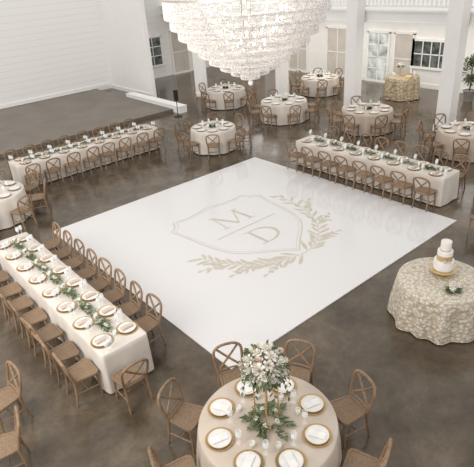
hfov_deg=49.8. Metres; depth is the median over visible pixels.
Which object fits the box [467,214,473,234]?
dining chair
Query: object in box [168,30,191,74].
door
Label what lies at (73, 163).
dining chair
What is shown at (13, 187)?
dinner plate
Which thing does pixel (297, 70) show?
dining chair
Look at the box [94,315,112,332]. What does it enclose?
cluster
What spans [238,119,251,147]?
dining chair
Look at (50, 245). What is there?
dining chair
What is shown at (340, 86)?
dining chair
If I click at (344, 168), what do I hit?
dining chair
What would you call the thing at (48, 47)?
wall
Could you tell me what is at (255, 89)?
dining chair
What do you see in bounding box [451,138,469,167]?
dining chair
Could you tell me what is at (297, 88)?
dining chair
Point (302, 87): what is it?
dining chair
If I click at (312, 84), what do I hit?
round table
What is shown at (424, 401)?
floor
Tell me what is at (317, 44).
wall
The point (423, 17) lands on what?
trim
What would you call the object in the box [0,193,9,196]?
dinner plate
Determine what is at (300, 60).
window
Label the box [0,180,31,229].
round table
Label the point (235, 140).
dining chair
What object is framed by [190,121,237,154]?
round table
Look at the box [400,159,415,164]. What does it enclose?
cluster
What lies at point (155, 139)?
dining chair
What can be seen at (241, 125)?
dining chair
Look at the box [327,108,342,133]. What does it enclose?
dining chair
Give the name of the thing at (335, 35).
window
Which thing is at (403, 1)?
railing
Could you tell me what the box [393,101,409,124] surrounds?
dining chair
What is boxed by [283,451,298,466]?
menu card
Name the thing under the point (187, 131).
dining chair
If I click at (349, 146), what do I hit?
cluster
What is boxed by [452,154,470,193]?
dining chair
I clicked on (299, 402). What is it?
charger plate
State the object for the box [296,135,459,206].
banquet table
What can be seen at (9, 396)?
dining chair
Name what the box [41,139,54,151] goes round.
dining chair
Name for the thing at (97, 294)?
dinner plate
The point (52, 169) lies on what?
dining chair
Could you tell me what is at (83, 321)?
folded napkin
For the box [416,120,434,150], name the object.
dining chair
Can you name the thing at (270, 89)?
dining chair
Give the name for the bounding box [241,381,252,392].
menu card
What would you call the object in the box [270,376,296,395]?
charger plate
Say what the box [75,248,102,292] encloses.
dining chair
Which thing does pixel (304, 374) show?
dining chair
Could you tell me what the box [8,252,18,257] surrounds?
folded napkin
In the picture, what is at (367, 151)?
cluster
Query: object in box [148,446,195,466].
dining chair
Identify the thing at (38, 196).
dining chair
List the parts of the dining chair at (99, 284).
seat, backrest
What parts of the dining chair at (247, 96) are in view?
backrest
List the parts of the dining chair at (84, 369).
backrest, leg, leg, seat, leg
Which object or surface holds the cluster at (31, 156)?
on the banquet table at (18, 172)
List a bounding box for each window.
[149,35,164,67]
[288,24,308,72]
[325,26,345,77]
[409,38,444,70]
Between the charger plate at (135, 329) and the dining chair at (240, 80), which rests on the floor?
the dining chair at (240, 80)
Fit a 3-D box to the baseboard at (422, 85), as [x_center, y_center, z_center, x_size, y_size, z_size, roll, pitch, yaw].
[10.134,-6.181,22.230,0.040,0.200,32.000,-25,34,-34]
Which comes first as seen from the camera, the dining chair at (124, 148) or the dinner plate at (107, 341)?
the dinner plate at (107, 341)
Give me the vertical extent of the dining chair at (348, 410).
0.908 m
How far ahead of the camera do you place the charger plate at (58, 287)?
8.97 m
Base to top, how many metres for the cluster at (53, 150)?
0.090 m
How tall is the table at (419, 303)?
0.730 m
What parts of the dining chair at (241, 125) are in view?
backrest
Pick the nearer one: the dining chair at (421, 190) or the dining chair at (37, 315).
the dining chair at (37, 315)
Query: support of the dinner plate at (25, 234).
on the charger plate
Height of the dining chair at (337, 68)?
0.908 m
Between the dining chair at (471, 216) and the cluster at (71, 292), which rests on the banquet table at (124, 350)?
the cluster at (71, 292)
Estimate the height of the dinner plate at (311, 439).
0.014 m
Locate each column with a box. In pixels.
[188,0,207,97]
[275,25,289,95]
[342,0,365,111]
[432,0,471,130]
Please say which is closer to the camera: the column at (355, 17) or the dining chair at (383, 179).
the dining chair at (383, 179)
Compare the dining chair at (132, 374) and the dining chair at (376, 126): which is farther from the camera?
the dining chair at (376, 126)
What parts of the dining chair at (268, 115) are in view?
backrest, seat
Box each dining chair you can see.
[0,169,8,179]
[0,270,15,296]
[0,282,27,318]
[0,292,39,333]
[0,360,32,433]
[0,405,29,466]
[3,149,18,177]
[7,300,48,348]
[10,195,37,230]
[20,317,64,366]
[22,144,36,156]
[24,163,43,191]
[24,169,43,199]
[31,178,50,215]
[35,333,80,386]
[40,222,65,259]
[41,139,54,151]
[43,157,64,187]
[51,230,77,270]
[52,352,103,407]
[58,135,71,146]
[62,238,90,280]
[64,152,83,180]
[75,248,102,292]
[76,130,89,141]
[82,146,102,174]
[87,257,116,302]
[92,126,104,136]
[99,142,117,169]
[101,268,125,304]
[108,122,120,132]
[111,358,153,414]
[115,137,133,164]
[117,280,142,318]
[123,118,134,128]
[133,132,150,159]
[134,293,165,343]
[148,127,165,154]
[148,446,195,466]
[157,377,203,454]
[173,125,188,151]
[179,132,199,159]
[182,117,192,140]
[193,88,205,108]
[198,82,206,102]
[201,92,216,112]
[205,134,220,160]
[208,112,219,120]
[212,341,242,388]
[223,92,233,112]
[228,128,245,155]
[234,113,243,136]
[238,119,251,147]
[240,80,247,94]
[240,87,253,107]
[246,82,256,101]
[246,101,260,123]
[249,94,260,116]
[261,106,276,128]
[268,89,277,96]
[285,142,305,171]
[285,338,315,384]
[287,105,300,128]
[289,76,299,94]
[294,70,301,88]
[294,88,303,96]
[296,79,308,97]
[301,147,321,176]
[305,99,320,123]
[307,92,320,115]
[316,80,327,99]
[317,151,338,181]
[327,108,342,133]
[327,126,338,139]
[329,369,376,448]
[330,100,342,126]
[333,77,343,97]
[334,155,355,186]
[335,68,342,80]
[342,438,392,466]
[343,114,358,139]
[343,130,355,143]
[350,96,361,104]
[352,160,373,192]
[359,133,371,147]
[370,115,387,140]
[370,165,392,198]
[374,137,388,151]
[380,96,391,105]
[389,171,412,204]
[390,109,408,135]
[392,141,407,155]
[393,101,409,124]
[411,177,436,211]
[412,145,427,160]
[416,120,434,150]
[422,131,442,161]
[432,150,448,165]
[433,113,445,133]
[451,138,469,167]
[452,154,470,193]
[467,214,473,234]
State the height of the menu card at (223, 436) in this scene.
0.005 m
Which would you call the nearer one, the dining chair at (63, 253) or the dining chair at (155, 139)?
the dining chair at (63, 253)
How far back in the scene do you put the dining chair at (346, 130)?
15.88 m
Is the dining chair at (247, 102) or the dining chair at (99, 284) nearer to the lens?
the dining chair at (99, 284)
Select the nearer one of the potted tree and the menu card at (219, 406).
the menu card at (219, 406)
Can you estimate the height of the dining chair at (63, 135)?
0.908 m
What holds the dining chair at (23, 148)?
on the floor
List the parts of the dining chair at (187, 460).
backrest, seat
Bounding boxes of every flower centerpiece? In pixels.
[208,121,216,127]
[279,95,286,100]
[364,103,371,108]
[444,280,463,293]
[463,122,472,129]
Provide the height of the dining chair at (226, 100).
0.908 m
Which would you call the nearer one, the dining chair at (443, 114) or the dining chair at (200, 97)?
the dining chair at (443, 114)
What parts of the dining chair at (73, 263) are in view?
seat, backrest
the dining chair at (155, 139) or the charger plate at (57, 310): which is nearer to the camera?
the charger plate at (57, 310)
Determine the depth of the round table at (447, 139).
15.37 m
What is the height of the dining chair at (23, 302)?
0.908 m
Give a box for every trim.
[125,92,186,113]
[159,6,473,26]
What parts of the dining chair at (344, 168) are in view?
backrest, seat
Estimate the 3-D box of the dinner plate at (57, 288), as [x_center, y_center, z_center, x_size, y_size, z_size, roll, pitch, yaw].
[-3.288,1.035,9.047,0.290,0.014,0.290,-25,34,-34]
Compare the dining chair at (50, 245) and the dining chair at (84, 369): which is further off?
the dining chair at (50, 245)
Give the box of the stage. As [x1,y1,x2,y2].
[0,89,172,157]
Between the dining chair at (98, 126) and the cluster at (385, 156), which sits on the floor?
the dining chair at (98, 126)
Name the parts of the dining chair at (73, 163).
seat, backrest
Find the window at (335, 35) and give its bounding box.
[325,26,345,77]
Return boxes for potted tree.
[462,53,473,101]
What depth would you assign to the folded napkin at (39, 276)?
9.45 m
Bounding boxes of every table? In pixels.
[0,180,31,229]
[0,232,153,393]
[8,124,159,185]
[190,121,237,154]
[196,375,341,466]
[206,84,245,109]
[260,95,307,124]
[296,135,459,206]
[300,73,339,96]
[342,103,393,135]
[382,73,419,100]
[387,257,473,344]
[434,121,473,161]
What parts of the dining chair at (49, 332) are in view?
backrest, leg, leg, seat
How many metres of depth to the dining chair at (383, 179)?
13.30 m
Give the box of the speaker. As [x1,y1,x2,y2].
[173,90,181,117]
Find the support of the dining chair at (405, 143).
on the floor
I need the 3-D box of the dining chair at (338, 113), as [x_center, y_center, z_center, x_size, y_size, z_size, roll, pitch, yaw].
[3.822,-4.550,19.285,0.508,0.908,0.462,19,36,37]
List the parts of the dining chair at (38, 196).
seat, backrest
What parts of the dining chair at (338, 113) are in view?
backrest, seat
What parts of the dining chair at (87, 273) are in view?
seat, backrest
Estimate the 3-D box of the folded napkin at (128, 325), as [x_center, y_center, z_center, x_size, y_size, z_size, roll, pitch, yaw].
[-1.728,1.455,7.998,0.200,0.027,0.100,-25,34,-34]
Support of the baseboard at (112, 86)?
attached to the wall partition at (123, 22)
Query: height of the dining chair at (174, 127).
0.908 m
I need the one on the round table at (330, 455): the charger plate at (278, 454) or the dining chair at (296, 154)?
the charger plate at (278, 454)
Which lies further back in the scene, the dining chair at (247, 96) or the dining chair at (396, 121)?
the dining chair at (247, 96)
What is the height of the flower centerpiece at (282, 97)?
0.210 m
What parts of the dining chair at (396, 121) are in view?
seat, backrest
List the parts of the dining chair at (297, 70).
backrest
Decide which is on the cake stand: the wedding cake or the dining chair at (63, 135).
the wedding cake
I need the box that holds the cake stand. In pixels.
[429,263,456,277]
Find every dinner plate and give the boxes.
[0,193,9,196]
[4,181,14,184]
[6,252,20,258]
[9,186,19,189]
[17,234,30,240]
[18,262,32,269]
[28,244,41,250]
[30,274,45,282]
[40,254,54,260]
[43,287,59,295]
[52,265,67,272]
[58,301,74,310]
[66,277,82,285]
[74,317,91,327]
[82,291,98,299]
[92,334,110,346]
[99,305,116,315]
[118,321,135,332]
[207,428,231,447]
[210,398,231,415]
[236,379,255,394]
[236,451,260,466]
[274,377,293,392]
[278,449,303,466]
[301,395,323,411]
[305,424,329,444]
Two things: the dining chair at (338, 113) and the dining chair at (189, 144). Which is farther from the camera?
the dining chair at (338, 113)
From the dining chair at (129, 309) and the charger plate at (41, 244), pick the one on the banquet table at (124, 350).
the charger plate at (41, 244)
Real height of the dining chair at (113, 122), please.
0.908 m
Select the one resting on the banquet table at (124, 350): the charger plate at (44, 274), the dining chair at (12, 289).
the charger plate at (44, 274)
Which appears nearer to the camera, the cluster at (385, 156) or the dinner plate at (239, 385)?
the dinner plate at (239, 385)
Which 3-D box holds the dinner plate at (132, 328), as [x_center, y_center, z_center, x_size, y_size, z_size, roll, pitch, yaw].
[-1.727,1.472,8.007,0.290,0.014,0.290,-25,34,-34]
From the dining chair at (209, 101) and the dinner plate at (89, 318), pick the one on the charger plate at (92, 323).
the dinner plate at (89, 318)
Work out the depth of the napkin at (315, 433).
5.97 m
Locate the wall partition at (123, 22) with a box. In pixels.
[97,0,156,96]
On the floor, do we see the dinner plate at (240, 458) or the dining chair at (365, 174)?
the dining chair at (365, 174)
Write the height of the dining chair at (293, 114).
0.908 m
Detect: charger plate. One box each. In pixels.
[5,251,22,259]
[16,262,34,271]
[26,244,43,251]
[28,274,47,283]
[38,254,55,262]
[42,287,61,297]
[51,265,69,274]
[56,301,76,312]
[65,277,83,287]
[72,316,93,329]
[80,290,100,301]
[90,334,112,348]
[97,305,117,317]
[116,321,137,334]
[205,427,233,450]
[207,398,234,418]
[233,449,263,466]
[234,379,259,396]
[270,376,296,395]
[275,448,306,466]
[298,394,325,414]
[302,423,331,447]
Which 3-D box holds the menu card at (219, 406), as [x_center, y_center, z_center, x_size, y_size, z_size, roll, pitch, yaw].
[-0.202,2.185,6.432,0.210,0.005,0.100,8,30,22]
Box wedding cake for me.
[433,239,454,272]
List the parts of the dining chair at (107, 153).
seat, backrest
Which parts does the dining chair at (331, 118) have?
backrest, seat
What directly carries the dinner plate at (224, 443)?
on the charger plate at (230, 431)
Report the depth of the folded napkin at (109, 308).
8.41 m
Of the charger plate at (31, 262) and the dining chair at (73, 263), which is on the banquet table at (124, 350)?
the charger plate at (31, 262)
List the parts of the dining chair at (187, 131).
backrest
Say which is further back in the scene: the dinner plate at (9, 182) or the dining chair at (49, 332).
the dinner plate at (9, 182)
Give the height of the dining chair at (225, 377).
0.908 m
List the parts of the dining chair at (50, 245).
seat, backrest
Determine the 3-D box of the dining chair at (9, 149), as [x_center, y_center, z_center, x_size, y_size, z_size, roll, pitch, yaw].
[-7.124,-2.225,16.430,0.508,0.908,0.462,22,37,40]
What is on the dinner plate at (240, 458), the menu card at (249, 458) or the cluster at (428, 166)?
the menu card at (249, 458)
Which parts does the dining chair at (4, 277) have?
seat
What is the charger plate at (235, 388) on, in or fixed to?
on the round table at (330, 455)
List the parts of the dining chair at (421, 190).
backrest, seat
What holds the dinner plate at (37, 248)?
on the charger plate at (41, 244)
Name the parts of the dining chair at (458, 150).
seat, backrest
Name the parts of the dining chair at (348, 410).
leg, seat, backrest, leg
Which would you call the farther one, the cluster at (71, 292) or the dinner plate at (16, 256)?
the dinner plate at (16, 256)
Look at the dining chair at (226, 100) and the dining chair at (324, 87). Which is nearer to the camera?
the dining chair at (226, 100)
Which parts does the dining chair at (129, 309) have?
seat, backrest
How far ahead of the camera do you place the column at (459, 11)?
16.81 m
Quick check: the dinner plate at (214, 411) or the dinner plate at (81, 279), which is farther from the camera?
the dinner plate at (81, 279)
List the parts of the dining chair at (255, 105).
backrest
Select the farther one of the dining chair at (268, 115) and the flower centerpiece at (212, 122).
the dining chair at (268, 115)
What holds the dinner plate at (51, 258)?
on the charger plate at (53, 254)
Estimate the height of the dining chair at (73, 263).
0.908 m
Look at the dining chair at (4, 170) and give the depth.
14.79 m
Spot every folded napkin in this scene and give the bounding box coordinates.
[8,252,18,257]
[19,263,30,268]
[30,244,39,249]
[32,275,43,280]
[41,254,52,259]
[45,288,57,294]
[54,265,65,271]
[60,302,72,309]
[68,278,80,284]
[76,318,89,325]
[84,291,96,298]
[94,335,108,344]
[101,306,113,313]
[120,322,133,330]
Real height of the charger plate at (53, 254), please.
0.016 m
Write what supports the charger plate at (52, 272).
on the banquet table at (124, 350)
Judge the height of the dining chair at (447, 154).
0.908 m
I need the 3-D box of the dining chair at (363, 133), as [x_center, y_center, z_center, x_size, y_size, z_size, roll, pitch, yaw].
[3.765,-2.534,15.497,0.508,0.908,0.462,-23,33,-31]
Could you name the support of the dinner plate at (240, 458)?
on the charger plate at (258, 453)
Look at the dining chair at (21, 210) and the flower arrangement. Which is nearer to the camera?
the flower arrangement
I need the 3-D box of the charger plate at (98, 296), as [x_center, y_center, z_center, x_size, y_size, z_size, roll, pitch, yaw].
[-2.546,1.091,8.871,0.348,0.016,0.348,-25,34,-34]
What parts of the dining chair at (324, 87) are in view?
backrest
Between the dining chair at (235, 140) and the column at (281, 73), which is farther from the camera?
the column at (281, 73)
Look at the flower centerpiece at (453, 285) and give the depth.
8.24 m
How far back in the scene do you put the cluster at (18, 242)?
10.64 m
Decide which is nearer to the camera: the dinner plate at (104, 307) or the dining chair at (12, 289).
the dinner plate at (104, 307)
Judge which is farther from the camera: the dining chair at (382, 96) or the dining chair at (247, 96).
the dining chair at (247, 96)
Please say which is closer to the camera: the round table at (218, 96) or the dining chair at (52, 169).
the dining chair at (52, 169)
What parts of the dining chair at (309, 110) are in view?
seat, backrest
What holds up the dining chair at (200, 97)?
on the floor
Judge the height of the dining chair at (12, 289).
0.908 m
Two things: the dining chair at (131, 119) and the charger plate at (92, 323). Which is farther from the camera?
the dining chair at (131, 119)
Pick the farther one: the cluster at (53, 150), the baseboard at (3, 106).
the baseboard at (3, 106)
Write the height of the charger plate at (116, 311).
0.016 m
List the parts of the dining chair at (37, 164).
seat, backrest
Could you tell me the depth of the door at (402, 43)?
23.88 m
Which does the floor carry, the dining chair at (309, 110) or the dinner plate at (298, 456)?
the dining chair at (309, 110)
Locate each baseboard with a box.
[0,82,110,108]
[111,84,152,95]
[269,67,464,92]
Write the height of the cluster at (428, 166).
0.096 m
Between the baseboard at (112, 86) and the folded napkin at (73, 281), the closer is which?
the folded napkin at (73, 281)
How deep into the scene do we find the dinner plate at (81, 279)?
9.27 m
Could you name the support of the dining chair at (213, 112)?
on the floor
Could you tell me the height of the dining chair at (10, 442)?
0.908 m
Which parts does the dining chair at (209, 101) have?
backrest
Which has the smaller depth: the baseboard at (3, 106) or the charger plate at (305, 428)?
the charger plate at (305, 428)
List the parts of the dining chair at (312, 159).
backrest, seat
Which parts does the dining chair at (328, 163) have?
backrest, seat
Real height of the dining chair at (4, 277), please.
0.908 m
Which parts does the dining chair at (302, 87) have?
backrest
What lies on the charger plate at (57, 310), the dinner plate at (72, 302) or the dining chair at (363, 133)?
the dinner plate at (72, 302)
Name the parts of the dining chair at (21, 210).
seat, backrest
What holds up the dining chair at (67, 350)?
on the floor
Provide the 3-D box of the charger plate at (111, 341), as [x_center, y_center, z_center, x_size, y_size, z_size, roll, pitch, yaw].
[-2.057,1.641,7.769,0.348,0.016,0.348,-25,34,-34]
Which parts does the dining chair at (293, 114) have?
seat, backrest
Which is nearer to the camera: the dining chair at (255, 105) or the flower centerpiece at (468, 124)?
the flower centerpiece at (468, 124)
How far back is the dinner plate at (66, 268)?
9.69 m
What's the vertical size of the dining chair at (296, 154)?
0.908 m
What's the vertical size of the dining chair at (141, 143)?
0.908 m
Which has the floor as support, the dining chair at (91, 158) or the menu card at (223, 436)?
the dining chair at (91, 158)
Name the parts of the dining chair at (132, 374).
leg, seat, leg, backrest, leg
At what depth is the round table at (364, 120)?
17.95 m
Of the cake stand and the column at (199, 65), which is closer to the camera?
the cake stand
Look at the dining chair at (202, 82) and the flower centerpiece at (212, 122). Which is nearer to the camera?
the flower centerpiece at (212, 122)
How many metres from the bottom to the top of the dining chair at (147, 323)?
0.908 m
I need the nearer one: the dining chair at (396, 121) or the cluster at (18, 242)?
the cluster at (18, 242)
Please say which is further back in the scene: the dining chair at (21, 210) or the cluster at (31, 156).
the cluster at (31, 156)
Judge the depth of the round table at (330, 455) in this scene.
6.12 m
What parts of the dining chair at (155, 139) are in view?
seat, backrest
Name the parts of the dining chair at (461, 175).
backrest, seat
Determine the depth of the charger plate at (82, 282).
9.25 m
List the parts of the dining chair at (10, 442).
seat, backrest, leg, leg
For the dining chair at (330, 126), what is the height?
0.908 m
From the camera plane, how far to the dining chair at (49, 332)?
8.51 m
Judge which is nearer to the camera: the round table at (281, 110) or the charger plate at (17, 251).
the charger plate at (17, 251)
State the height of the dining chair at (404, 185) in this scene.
0.908 m
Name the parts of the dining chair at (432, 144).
backrest, seat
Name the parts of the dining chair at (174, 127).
backrest, seat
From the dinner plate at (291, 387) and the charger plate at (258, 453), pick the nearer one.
the charger plate at (258, 453)
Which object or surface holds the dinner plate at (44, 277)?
on the charger plate at (44, 274)
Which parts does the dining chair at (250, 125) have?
seat, backrest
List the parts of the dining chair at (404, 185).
backrest, seat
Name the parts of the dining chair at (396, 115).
seat, backrest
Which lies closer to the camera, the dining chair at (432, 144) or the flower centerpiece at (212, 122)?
the dining chair at (432, 144)
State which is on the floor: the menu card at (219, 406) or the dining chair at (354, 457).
the dining chair at (354, 457)
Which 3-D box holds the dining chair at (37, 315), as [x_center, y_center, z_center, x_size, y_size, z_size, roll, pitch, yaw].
[-3.629,1.486,8.957,0.508,0.908,0.462,-24,34,-32]
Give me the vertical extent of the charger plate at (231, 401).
0.016 m
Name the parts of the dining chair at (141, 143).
seat, backrest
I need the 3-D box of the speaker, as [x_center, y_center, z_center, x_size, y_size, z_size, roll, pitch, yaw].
[-2.583,-5.574,21.865,0.360,1.125,0.360,-25,34,-34]
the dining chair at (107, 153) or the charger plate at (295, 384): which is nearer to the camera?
the charger plate at (295, 384)
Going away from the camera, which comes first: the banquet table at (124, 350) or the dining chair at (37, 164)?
the banquet table at (124, 350)
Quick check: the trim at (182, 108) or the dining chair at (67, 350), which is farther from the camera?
the trim at (182, 108)
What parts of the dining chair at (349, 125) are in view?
backrest, seat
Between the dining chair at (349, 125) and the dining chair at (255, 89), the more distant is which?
the dining chair at (255, 89)
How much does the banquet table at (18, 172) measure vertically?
0.730 m
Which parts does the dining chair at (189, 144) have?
backrest, seat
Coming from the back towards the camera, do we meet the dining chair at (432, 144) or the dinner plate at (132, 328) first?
the dining chair at (432, 144)
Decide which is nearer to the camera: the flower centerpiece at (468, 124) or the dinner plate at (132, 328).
the dinner plate at (132, 328)
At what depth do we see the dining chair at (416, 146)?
14.24 m
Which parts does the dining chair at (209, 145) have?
backrest, seat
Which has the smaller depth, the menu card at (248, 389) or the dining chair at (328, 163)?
the menu card at (248, 389)
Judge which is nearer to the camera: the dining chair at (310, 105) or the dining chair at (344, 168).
the dining chair at (344, 168)
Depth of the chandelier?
9.52 m
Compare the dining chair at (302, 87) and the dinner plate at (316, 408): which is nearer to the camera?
the dinner plate at (316, 408)
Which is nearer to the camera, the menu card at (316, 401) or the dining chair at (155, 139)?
the menu card at (316, 401)
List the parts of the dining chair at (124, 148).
seat, backrest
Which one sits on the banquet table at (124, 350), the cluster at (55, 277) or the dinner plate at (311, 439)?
the cluster at (55, 277)
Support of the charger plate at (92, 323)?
on the banquet table at (124, 350)
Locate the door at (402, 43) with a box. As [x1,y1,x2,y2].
[391,31,415,73]
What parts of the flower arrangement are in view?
flower, flower, flower, flower, flower, flower, flower, flower, flower, flower, flower, flower, flower, flower, flower, flower, flower, flower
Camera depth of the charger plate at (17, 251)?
10.27 m
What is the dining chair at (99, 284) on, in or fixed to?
on the floor
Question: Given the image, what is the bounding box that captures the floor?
[0,64,473,466]
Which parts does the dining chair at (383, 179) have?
backrest, seat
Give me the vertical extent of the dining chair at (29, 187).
0.908 m
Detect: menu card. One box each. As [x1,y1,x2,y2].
[210,432,228,443]
[212,402,229,411]
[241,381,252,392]
[241,453,255,466]
[279,379,288,390]
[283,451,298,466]
[303,398,320,407]
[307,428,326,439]
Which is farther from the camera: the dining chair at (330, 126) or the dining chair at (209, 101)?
the dining chair at (209, 101)
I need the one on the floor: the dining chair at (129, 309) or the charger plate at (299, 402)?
the dining chair at (129, 309)
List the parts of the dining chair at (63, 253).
seat, backrest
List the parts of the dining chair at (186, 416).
leg, backrest, seat, leg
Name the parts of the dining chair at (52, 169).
seat, backrest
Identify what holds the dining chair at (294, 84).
on the floor
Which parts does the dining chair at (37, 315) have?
backrest, leg, leg, seat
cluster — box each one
[12,240,24,249]
[23,249,35,260]
[26,154,40,159]
[34,260,49,273]
[42,149,58,154]
[49,273,63,284]
[61,285,80,299]
[76,300,95,316]
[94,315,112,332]
[327,141,341,146]
[343,145,357,150]
[361,149,378,155]
[380,154,395,158]
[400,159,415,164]
[420,164,439,170]
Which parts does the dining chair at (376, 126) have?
seat, backrest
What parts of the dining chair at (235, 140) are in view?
seat, backrest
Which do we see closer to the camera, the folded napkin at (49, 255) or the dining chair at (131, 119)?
the folded napkin at (49, 255)
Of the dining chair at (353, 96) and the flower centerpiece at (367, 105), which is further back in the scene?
the dining chair at (353, 96)
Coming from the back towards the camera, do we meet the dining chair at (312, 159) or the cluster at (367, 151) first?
the dining chair at (312, 159)
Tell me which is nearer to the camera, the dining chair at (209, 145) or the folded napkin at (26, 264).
the folded napkin at (26, 264)
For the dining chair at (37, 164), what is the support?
on the floor
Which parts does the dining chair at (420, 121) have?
backrest, seat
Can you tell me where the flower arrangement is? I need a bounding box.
[237,340,295,443]
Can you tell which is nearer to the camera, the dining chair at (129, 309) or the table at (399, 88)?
the dining chair at (129, 309)
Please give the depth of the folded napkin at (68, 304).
8.59 m
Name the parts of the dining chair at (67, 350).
backrest, leg, leg, seat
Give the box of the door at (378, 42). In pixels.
[364,30,391,82]
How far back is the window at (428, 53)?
23.03 m
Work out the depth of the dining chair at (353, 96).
19.66 m
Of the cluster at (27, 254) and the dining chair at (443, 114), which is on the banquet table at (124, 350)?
the cluster at (27, 254)
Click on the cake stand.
(439, 274)
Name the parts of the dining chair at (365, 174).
backrest, seat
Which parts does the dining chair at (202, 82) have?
backrest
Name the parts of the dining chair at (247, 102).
seat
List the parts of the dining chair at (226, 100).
backrest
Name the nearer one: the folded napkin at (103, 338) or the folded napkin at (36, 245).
the folded napkin at (103, 338)
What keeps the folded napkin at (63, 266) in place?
on the dinner plate at (66, 268)
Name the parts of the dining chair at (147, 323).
seat, backrest, leg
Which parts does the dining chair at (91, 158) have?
seat, backrest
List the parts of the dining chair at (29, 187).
seat, backrest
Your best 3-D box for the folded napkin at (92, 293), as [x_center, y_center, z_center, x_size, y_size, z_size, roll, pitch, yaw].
[-2.548,1.060,8.855,0.200,0.027,0.100,-25,34,-34]
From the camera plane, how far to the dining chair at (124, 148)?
17.00 m
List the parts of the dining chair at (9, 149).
backrest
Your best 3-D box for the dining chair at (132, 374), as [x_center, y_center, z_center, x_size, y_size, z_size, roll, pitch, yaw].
[-1.555,2.117,7.482,0.462,0.908,0.508,-25,34,-34]
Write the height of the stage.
0.140 m
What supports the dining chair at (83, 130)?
on the floor
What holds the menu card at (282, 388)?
on the dinner plate at (291, 387)
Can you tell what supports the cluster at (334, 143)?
on the banquet table at (446, 185)
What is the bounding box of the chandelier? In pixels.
[161,0,331,85]
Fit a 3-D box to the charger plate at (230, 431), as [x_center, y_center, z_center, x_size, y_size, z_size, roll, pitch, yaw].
[-0.203,2.430,6.025,0.348,0.016,0.348,-25,34,-34]
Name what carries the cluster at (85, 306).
on the banquet table at (124, 350)
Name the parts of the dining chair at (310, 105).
backrest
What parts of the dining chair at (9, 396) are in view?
leg, seat, backrest, leg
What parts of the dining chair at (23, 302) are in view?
backrest, leg, leg, seat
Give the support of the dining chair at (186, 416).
on the floor
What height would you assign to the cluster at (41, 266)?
0.091 m
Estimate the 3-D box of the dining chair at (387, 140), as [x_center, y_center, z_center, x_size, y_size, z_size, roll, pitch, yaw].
[4.158,-2.358,15.112,0.508,0.908,0.462,-27,36,-37]
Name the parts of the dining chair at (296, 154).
backrest, seat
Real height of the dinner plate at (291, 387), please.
0.014 m
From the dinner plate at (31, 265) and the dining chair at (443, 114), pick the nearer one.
the dinner plate at (31, 265)
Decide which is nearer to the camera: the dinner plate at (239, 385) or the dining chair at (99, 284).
the dinner plate at (239, 385)
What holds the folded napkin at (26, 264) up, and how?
on the dinner plate at (31, 265)
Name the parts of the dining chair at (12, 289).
leg, seat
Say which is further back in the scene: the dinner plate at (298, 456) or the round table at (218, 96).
the round table at (218, 96)
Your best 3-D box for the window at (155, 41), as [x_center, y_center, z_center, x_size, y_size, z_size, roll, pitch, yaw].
[-4.839,-10.453,29.362,1.380,1.700,0.140,-25,34,-34]
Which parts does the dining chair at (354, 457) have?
seat, backrest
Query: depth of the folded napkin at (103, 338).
7.73 m
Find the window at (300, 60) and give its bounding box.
[288,24,308,72]
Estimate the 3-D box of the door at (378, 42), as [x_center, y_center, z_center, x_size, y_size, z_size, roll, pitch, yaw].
[6.899,-8.659,24.994,0.140,2.400,1.380,-25,34,-34]
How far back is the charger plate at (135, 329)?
7.95 m
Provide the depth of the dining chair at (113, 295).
9.39 m
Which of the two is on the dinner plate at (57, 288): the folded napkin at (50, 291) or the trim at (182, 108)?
the folded napkin at (50, 291)
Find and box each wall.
[0,0,228,107]
[229,18,473,88]
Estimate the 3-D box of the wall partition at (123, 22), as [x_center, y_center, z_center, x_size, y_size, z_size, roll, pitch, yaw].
[-5.723,-10.581,25.453,0.220,7.000,4.200,-25,34,-34]
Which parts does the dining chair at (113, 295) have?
seat, backrest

